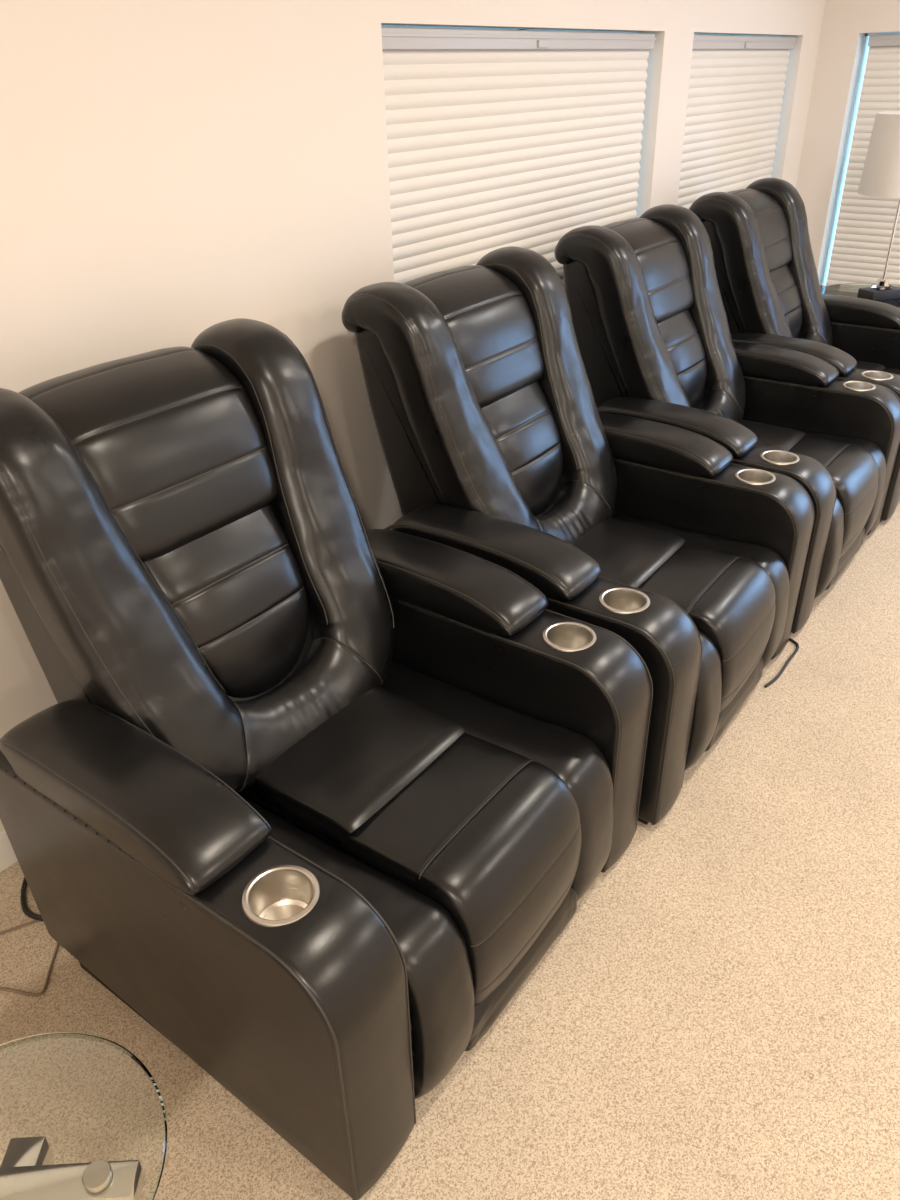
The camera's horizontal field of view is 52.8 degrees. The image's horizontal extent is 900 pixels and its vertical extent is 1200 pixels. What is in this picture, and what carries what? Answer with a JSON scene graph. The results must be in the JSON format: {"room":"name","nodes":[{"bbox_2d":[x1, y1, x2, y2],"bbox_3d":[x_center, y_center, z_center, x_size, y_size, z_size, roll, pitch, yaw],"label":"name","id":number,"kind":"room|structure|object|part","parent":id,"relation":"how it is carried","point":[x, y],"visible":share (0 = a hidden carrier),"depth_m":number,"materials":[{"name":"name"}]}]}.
{"room":"home theater room","nodes":[
{"label":"home theater room","id":0,"kind":"room"},
{"bbox_2d":[0,0,825,830],"bbox_3d":[-0.450,-0.931,2.427,0.160,2.440,8.220,20,37,32],"label":"wall","id":1,"kind":"structure","parent":0,"point":[171,171],"depth_m":2.12,"materials":[{"name":"white paint"}]},
{"bbox_2d":[0,829,17,871],"bbox_3d":[-0.355,0.103,2.974,0.014,0.100,7.900,20,37,32],"label":"baseboard","id":2,"kind":"structure","parent":1,"relation":"attached to","point":[7,855],"depth_m":2.16,"materials":[{"name":"white"}]},
{"bbox_2d":[381,25,638,32],"bbox_3d":[0.238,-1.343,3.345,0.040,1.292,1.698,20,37,32],"label":"window","id":3,"kind":"structure","parent":1,"relation":"in","point":[381,25],"depth_m":2.91,"materials":[{"name":"white"}]},
{"bbox_2d":[381,27,655,288],"bbox_3d":[0.296,-1.315,3.298,0.064,1.280,1.668,20,37,32],"label":"window blind","id":4,"kind":"object","parent":1,"relation":"attached to","point":[496,139],"visible":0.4,"depth_m":3.01,"materials":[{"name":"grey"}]},
{"bbox_2d":[677,34,795,208],"bbox_3d":[1.373,-2.064,4.527,0.064,1.280,1.318,20,37,32],"label":"window blind","id":5,"kind":"object","parent":1,"relation":"attached to","point":[737,84],"visible":0.37,"depth_m":4.34,"materials":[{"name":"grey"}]},
{"bbox_2d":[695,34,781,36],"bbox_3d":[1.314,-2.091,4.574,0.040,1.292,1.345,20,37,32],"label":"window","id":6,"kind":"structure","parent":1,"relation":"in","point":[695,34],"depth_m":4.29,"materials":[{"name":"white"}]},
{"bbox_2d":[0,496,899,1199],"bbox_3d":[1.802,0.967,1.610,5.720,0.100,8.220,20,37,32],"label":"floor","id":7,"kind":"structure","parent":0,"point":[716,1016],"depth_m":1.79,"materials":[{"name":"carpet"}]},
{"bbox_2d":[0,920,38,934],"bbox_3d":[-0.988,0.740,2.007,0.227,0.005,0.016,-16,34,-24],"label":"cord","id":8,"kind":"object","parent":7,"relation":"on","point":[34,921],"visible":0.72,"depth_m":2.02,"materials":[{"name":"brown plastic"}]},
{"bbox_2d":[0,942,58,995],"bbox_3d":[-0.914,0.795,1.909,0.240,0.007,0.154,-24,37,-34],"label":"cord","id":9,"kind":"object","parent":7,"relation":"on","point":[57,945],"visible":0.82,"depth_m":1.88,"materials":[{"name":"brown plastic"}]},
{"bbox_2d":[20,877,42,920],"bbox_3d":[-0.930,0.664,2.104,0.142,0.034,0.257,-25,38,-34],"label":"power cord","id":10,"kind":"object","parent":7,"relation":"on","point":[27,912],"visible":0.34,"depth_m":2.06,"materials":[{"name":"black rubber"}]},
{"bbox_2d":[0,1032,166,1199],"bbox_3d":[-0.531,0.907,1.217,0.378,0.500,0.378,-2,30,-2],"label":"glass side table","id":11,"kind":"object","parent":7,"relation":"on","point":[28,1170],"visible":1,"depth_m":1.11,"materials":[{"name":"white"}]},
{"bbox_3d":[-0.535,0.738,1.118,0.302,0.060,0.120,-2,30,-2],"label":"frame","id":12,"kind":"part","parent":11,"relation":"part of","materials":[{"name":"silver metal"}]},
{"bbox_2d":[0,318,652,1199],"bbox_3d":[-0.287,0.146,1.836,1.126,1.175,1.038,19,36,31],"label":"recliner","id":13,"kind":"object","parent":7,"relation":"on","point":[314,795],"visible":1,"depth_m":1.68,"materials":[{"name":"black leather"}]},
{"bbox_3d":[-0.550,0.306,1.530,0.555,0.110,0.168,19,36,31],"label":"arm lid","id":14,"kind":"part","parent":13,"relation":"part of","materials":[{"name":"black leather"}]},
{"bbox_3d":[-0.476,0.600,1.645,0.924,0.559,0.162,19,36,31],"label":"arm","id":15,"kind":"part","parent":13,"relation":"part of","materials":[{"name":"black leather"}]},
{"bbox_2d":[143,504,307,697],"bbox_3d":[-0.445,0.009,1.887,0.184,0.395,0.344,19,36,31],"label":"lumbar cushion","id":16,"kind":"object","parent":13,"relation":"on","point":[232,579],"depth_m":1.83,"materials":[{"name":"black leather"}]},
{"bbox_3d":[-0.284,0.628,1.737,0.725,0.383,0.171,19,36,31],"label":"seat","id":17,"kind":"part","parent":13,"relation":"part of","materials":[{"name":"black leather"}]},
{"bbox_2d":[247,686,466,840],"bbox_3d":[-0.235,0.303,1.886,0.424,0.079,0.378,19,36,31],"label":"seat cushion","id":18,"kind":"object","parent":13,"relation":"on","point":[341,772],"depth_m":1.79,"materials":[{"name":"black leather"}]},
{"bbox_3d":[-0.039,-0.057,2.127,0.557,0.110,0.168,19,36,31],"label":"arm lid","id":19,"kind":"part","parent":13,"relation":"part of","materials":[{"name":"black leather"}]},
{"bbox_3d":[0.032,0.402,2.108,0.723,0.382,0.170,19,36,31],"label":"seat","id":20,"kind":"part","parent":13,"relation":"part of","materials":[{"name":"black leather"}]},
{"bbox_3d":[0.035,0.237,2.243,0.924,0.558,0.162,19,36,31],"label":"arm","id":21,"kind":"part","parent":13,"relation":"part of","materials":[{"name":"black leather"}]},
{"bbox_3d":[0.139,0.722,1.823,0.054,0.125,0.402,19,36,31],"label":"kick panel","id":22,"kind":"part","parent":13,"relation":"part of","materials":[{"name":"black leather"}]},
{"bbox_2d":[342,246,814,824],"bbox_3d":[0.361,-0.295,2.560,1.126,1.175,1.038,19,36,31],"label":"recliner","id":23,"kind":"object","parent":7,"relation":"on","point":[498,448],"visible":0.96,"depth_m":2.43,"materials":[{"name":"black leather"}]},
{"bbox_3d":[0.101,-0.133,2.251,0.555,0.110,0.168,19,36,31],"label":"arm lid","id":24,"kind":"part","parent":23,"relation":"part of","materials":[{"name":"black leather"}]},
{"bbox_2d":[481,381,562,515],"bbox_3d":[0.202,-0.431,2.609,0.184,0.395,0.344,19,36,31],"label":"lumbar cushion","id":25,"kind":"object","parent":23,"relation":"on","point":[524,418],"depth_m":2.56,"materials":[{"name":"black leather"}]},
{"bbox_3d":[0.176,0.161,2.367,0.924,0.559,0.162,19,36,31],"label":"arm","id":26,"kind":"part","parent":23,"relation":"part of","materials":[{"name":"black leather"}]},
{"bbox_2d":[572,518,685,587],"bbox_3d":[0.413,-0.138,2.610,0.424,0.079,0.378,19,36,31],"label":"seat cushion","id":27,"kind":"object","parent":23,"relation":"on","point":[627,553],"depth_m":2.55,"materials":[{"name":"black leather"}]},
{"bbox_3d":[0.605,-0.499,2.853,0.557,0.110,0.168,19,36,31],"label":"arm lid","id":28,"kind":"part","parent":23,"relation":"part of","materials":[{"name":"black leather"}]},
{"bbox_3d":[0.679,-0.040,2.834,0.723,0.382,0.170,19,36,31],"label":"seat","id":29,"kind":"part","parent":23,"relation":"part of","materials":[{"name":"black leather"}]},
{"bbox_3d":[0.367,0.187,2.460,0.725,0.383,0.171,19,36,31],"label":"seat","id":30,"kind":"part","parent":23,"relation":"part of","materials":[{"name":"black leather"}]},
{"bbox_3d":[0.680,-0.205,2.969,0.924,0.558,0.162,19,36,31],"label":"arm","id":31,"kind":"part","parent":23,"relation":"part of","materials":[{"name":"black leather"}]},
{"bbox_3d":[0.790,0.279,2.550,0.054,0.125,0.402,19,36,31],"label":"kick panel","id":32,"kind":"part","parent":23,"relation":"part of","materials":[{"name":"black leather"}]},
{"bbox_2d":[554,204,899,633],"bbox_3d":[0.992,-0.739,3.288,1.126,1.175,1.038,20,36,31],"label":"recliner","id":33,"kind":"object","parent":7,"relation":"on","point":[650,321],"visible":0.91,"depth_m":3.18,"materials":[{"name":"black leather"}]},
{"bbox_3d":[0.727,-0.579,2.984,0.555,0.110,0.168,20,36,31],"label":"arm lid","id":34,"kind":"part","parent":33,"relation":"part of","materials":[{"name":"black leather"}]},
{"bbox_2d":[658,310,706,407],"bbox_3d":[0.834,-0.875,3.340,0.184,0.395,0.344,20,36,31],"label":"lumbar cushion","id":35,"kind":"object","parent":33,"relation":"on","point":[683,332],"depth_m":3.30,"materials":[{"name":"black leather"}]},
{"bbox_2d":[737,419,805,450],"bbox_3d":[1.043,-0.581,3.338,0.424,0.079,0.378,20,36,31],"label":"seat cushion","id":36,"kind":"object","parent":33,"relation":"on","point":[771,436],"depth_m":3.29,"materials":[{"name":"black leather"}]},
{"bbox_3d":[0.801,-0.284,3.099,0.924,0.559,0.162,20,36,31],"label":"arm","id":37,"kind":"part","parent":33,"relation":"part of","materials":[{"name":"black leather"}]},
{"bbox_3d":[1.241,-0.941,3.578,0.557,0.110,0.168,20,36,31],"label":"arm lid","id":38,"kind":"part","parent":33,"relation":"part of","materials":[{"name":"black leather"}]},
{"bbox_3d":[1.315,-0.646,3.694,0.924,0.558,0.162,20,36,31],"label":"arm","id":39,"kind":"part","parent":33,"relation":"part of","materials":[{"name":"black leather"}]},
{"bbox_3d":[0.993,-0.256,3.189,0.725,0.383,0.171,20,36,31],"label":"seat","id":40,"kind":"part","parent":33,"relation":"part of","materials":[{"name":"black leather"}]},
{"bbox_3d":[1.311,-0.481,3.559,0.723,0.382,0.170,20,36,31],"label":"seat","id":41,"kind":"part","parent":33,"relation":"part of","materials":[{"name":"black leather"}]},
{"bbox_3d":[1.416,-0.161,3.273,0.054,0.125,0.402,20,36,31],"label":"kick panel","id":42,"kind":"part","parent":33,"relation":"part of","materials":[{"name":"black leather"}]},
{"bbox_2d":[764,638,798,687],"bbox_3d":[1.046,0.196,2.844,0.061,0.010,0.311,14,34,24],"label":"power cord","id":43,"kind":"object","parent":7,"relation":"on","point":[790,639],"visible":0.91,"depth_m":2.83,"materials":[{"name":"black rubber"}]},
{"bbox_2d":[689,178,899,520],"bbox_3d":[1.625,-1.167,3.991,1.126,1.175,1.038,20,36,31],"label":"recliner","id":44,"kind":"object","parent":7,"relation":"on","point":[765,267],"visible":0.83,"depth_m":3.88,"materials":[{"name":"black leather"}]},
{"bbox_2d":[770,265,801,337],"bbox_3d":[1.468,-1.304,4.043,0.184,0.395,0.344,20,36,31],"label":"lumbar cushion","id":45,"kind":"object","parent":44,"relation":"on","point":[787,279],"depth_m":4.00,"materials":[{"name":"black leather"}]},
{"bbox_3d":[1.360,-1.007,3.687,0.555,0.110,0.168,20,36,31],"label":"arm lid","id":46,"kind":"part","parent":44,"relation":"part of","materials":[{"name":"black leather"}]},
{"bbox_3d":[1.875,-1.369,4.281,0.557,0.110,0.168,20,36,31],"label":"arm lid","id":47,"kind":"part","parent":44,"relation":"part of","materials":[{"name":"black leather"}]},
{"bbox_3d":[1.949,-1.075,4.396,0.924,0.558,0.162,20,36,31],"label":"arm","id":48,"kind":"part","parent":44,"relation":"part of","materials":[{"name":"black leather"}]},
{"bbox_3d":[1.434,-0.713,3.801,0.924,0.559,0.162,20,36,31],"label":"arm","id":49,"kind":"part","parent":44,"relation":"part of","materials":[{"name":"black leather"}]},
{"bbox_2d":[855,360,885,370],"bbox_3d":[1.677,-1.010,4.041,0.424,0.079,0.378,20,36,31],"label":"seat cushion","id":50,"kind":"object","parent":44,"relation":"on","point":[860,364],"depth_m":4.01,"materials":[{"name":"black leather"}]},
{"bbox_2d":[821,283,899,308],"bbox_3d":[2.233,-1.336,4.846,0.600,0.575,0.600,6,31,13],"label":"glass side table","id":51,"kind":"object","parent":7,"relation":"on","point":[849,290],"visible":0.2,"depth_m":4.83,"materials":[{"name":"clear glass"}]},
{"bbox_2d":[857,111,899,300],"bbox_3d":[2.192,-1.909,4.431,0.400,0.835,0.400,-11,32,-16],"label":"table lamp","id":52,"kind":"object","parent":51,"relation":"on","point":[880,177],"visible":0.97,"depth_m":4.26,"materials":[{"name":"white fabric"}]},
{"bbox_3d":[2.187,-2.120,4.307,0.400,0.345,0.400,-11,32,-16],"label":"lamp shade","id":53,"kind":"part","parent":52,"relation":"part of","materials":[{"name":"white fabric"}]},
{"bbox_2d":[796,0,899,283],"bbox_3d":[4.189,-1.806,3.724,5.400,2.440,0.160,20,37,32],"label":"wall","id":54,"kind":"structure","parent":0,"point":[845,23],"depth_m":4.92,"materials":[{"name":"white paint"}]},
{"bbox_2d":[820,32,899,287],"bbox_3d":[2.801,-2.235,4.752,1.450,1.297,0.040,20,37,32],"label":"window","id":55,"kind":"structure","parent":54,"relation":"in","point":[865,44],"depth_m":5.07,"materials":[{"name":"white"}]},
{"bbox_2d":[825,34,899,286],"bbox_3d":[2.754,-2.200,4.699,1.360,1.283,0.064,20,37,32],"label":"window blind","id":56,"kind":"object","parent":55,"relation":"attached to","point":[865,224],"visible":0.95,"depth_m":5.06,"materials":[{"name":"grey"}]}
]}

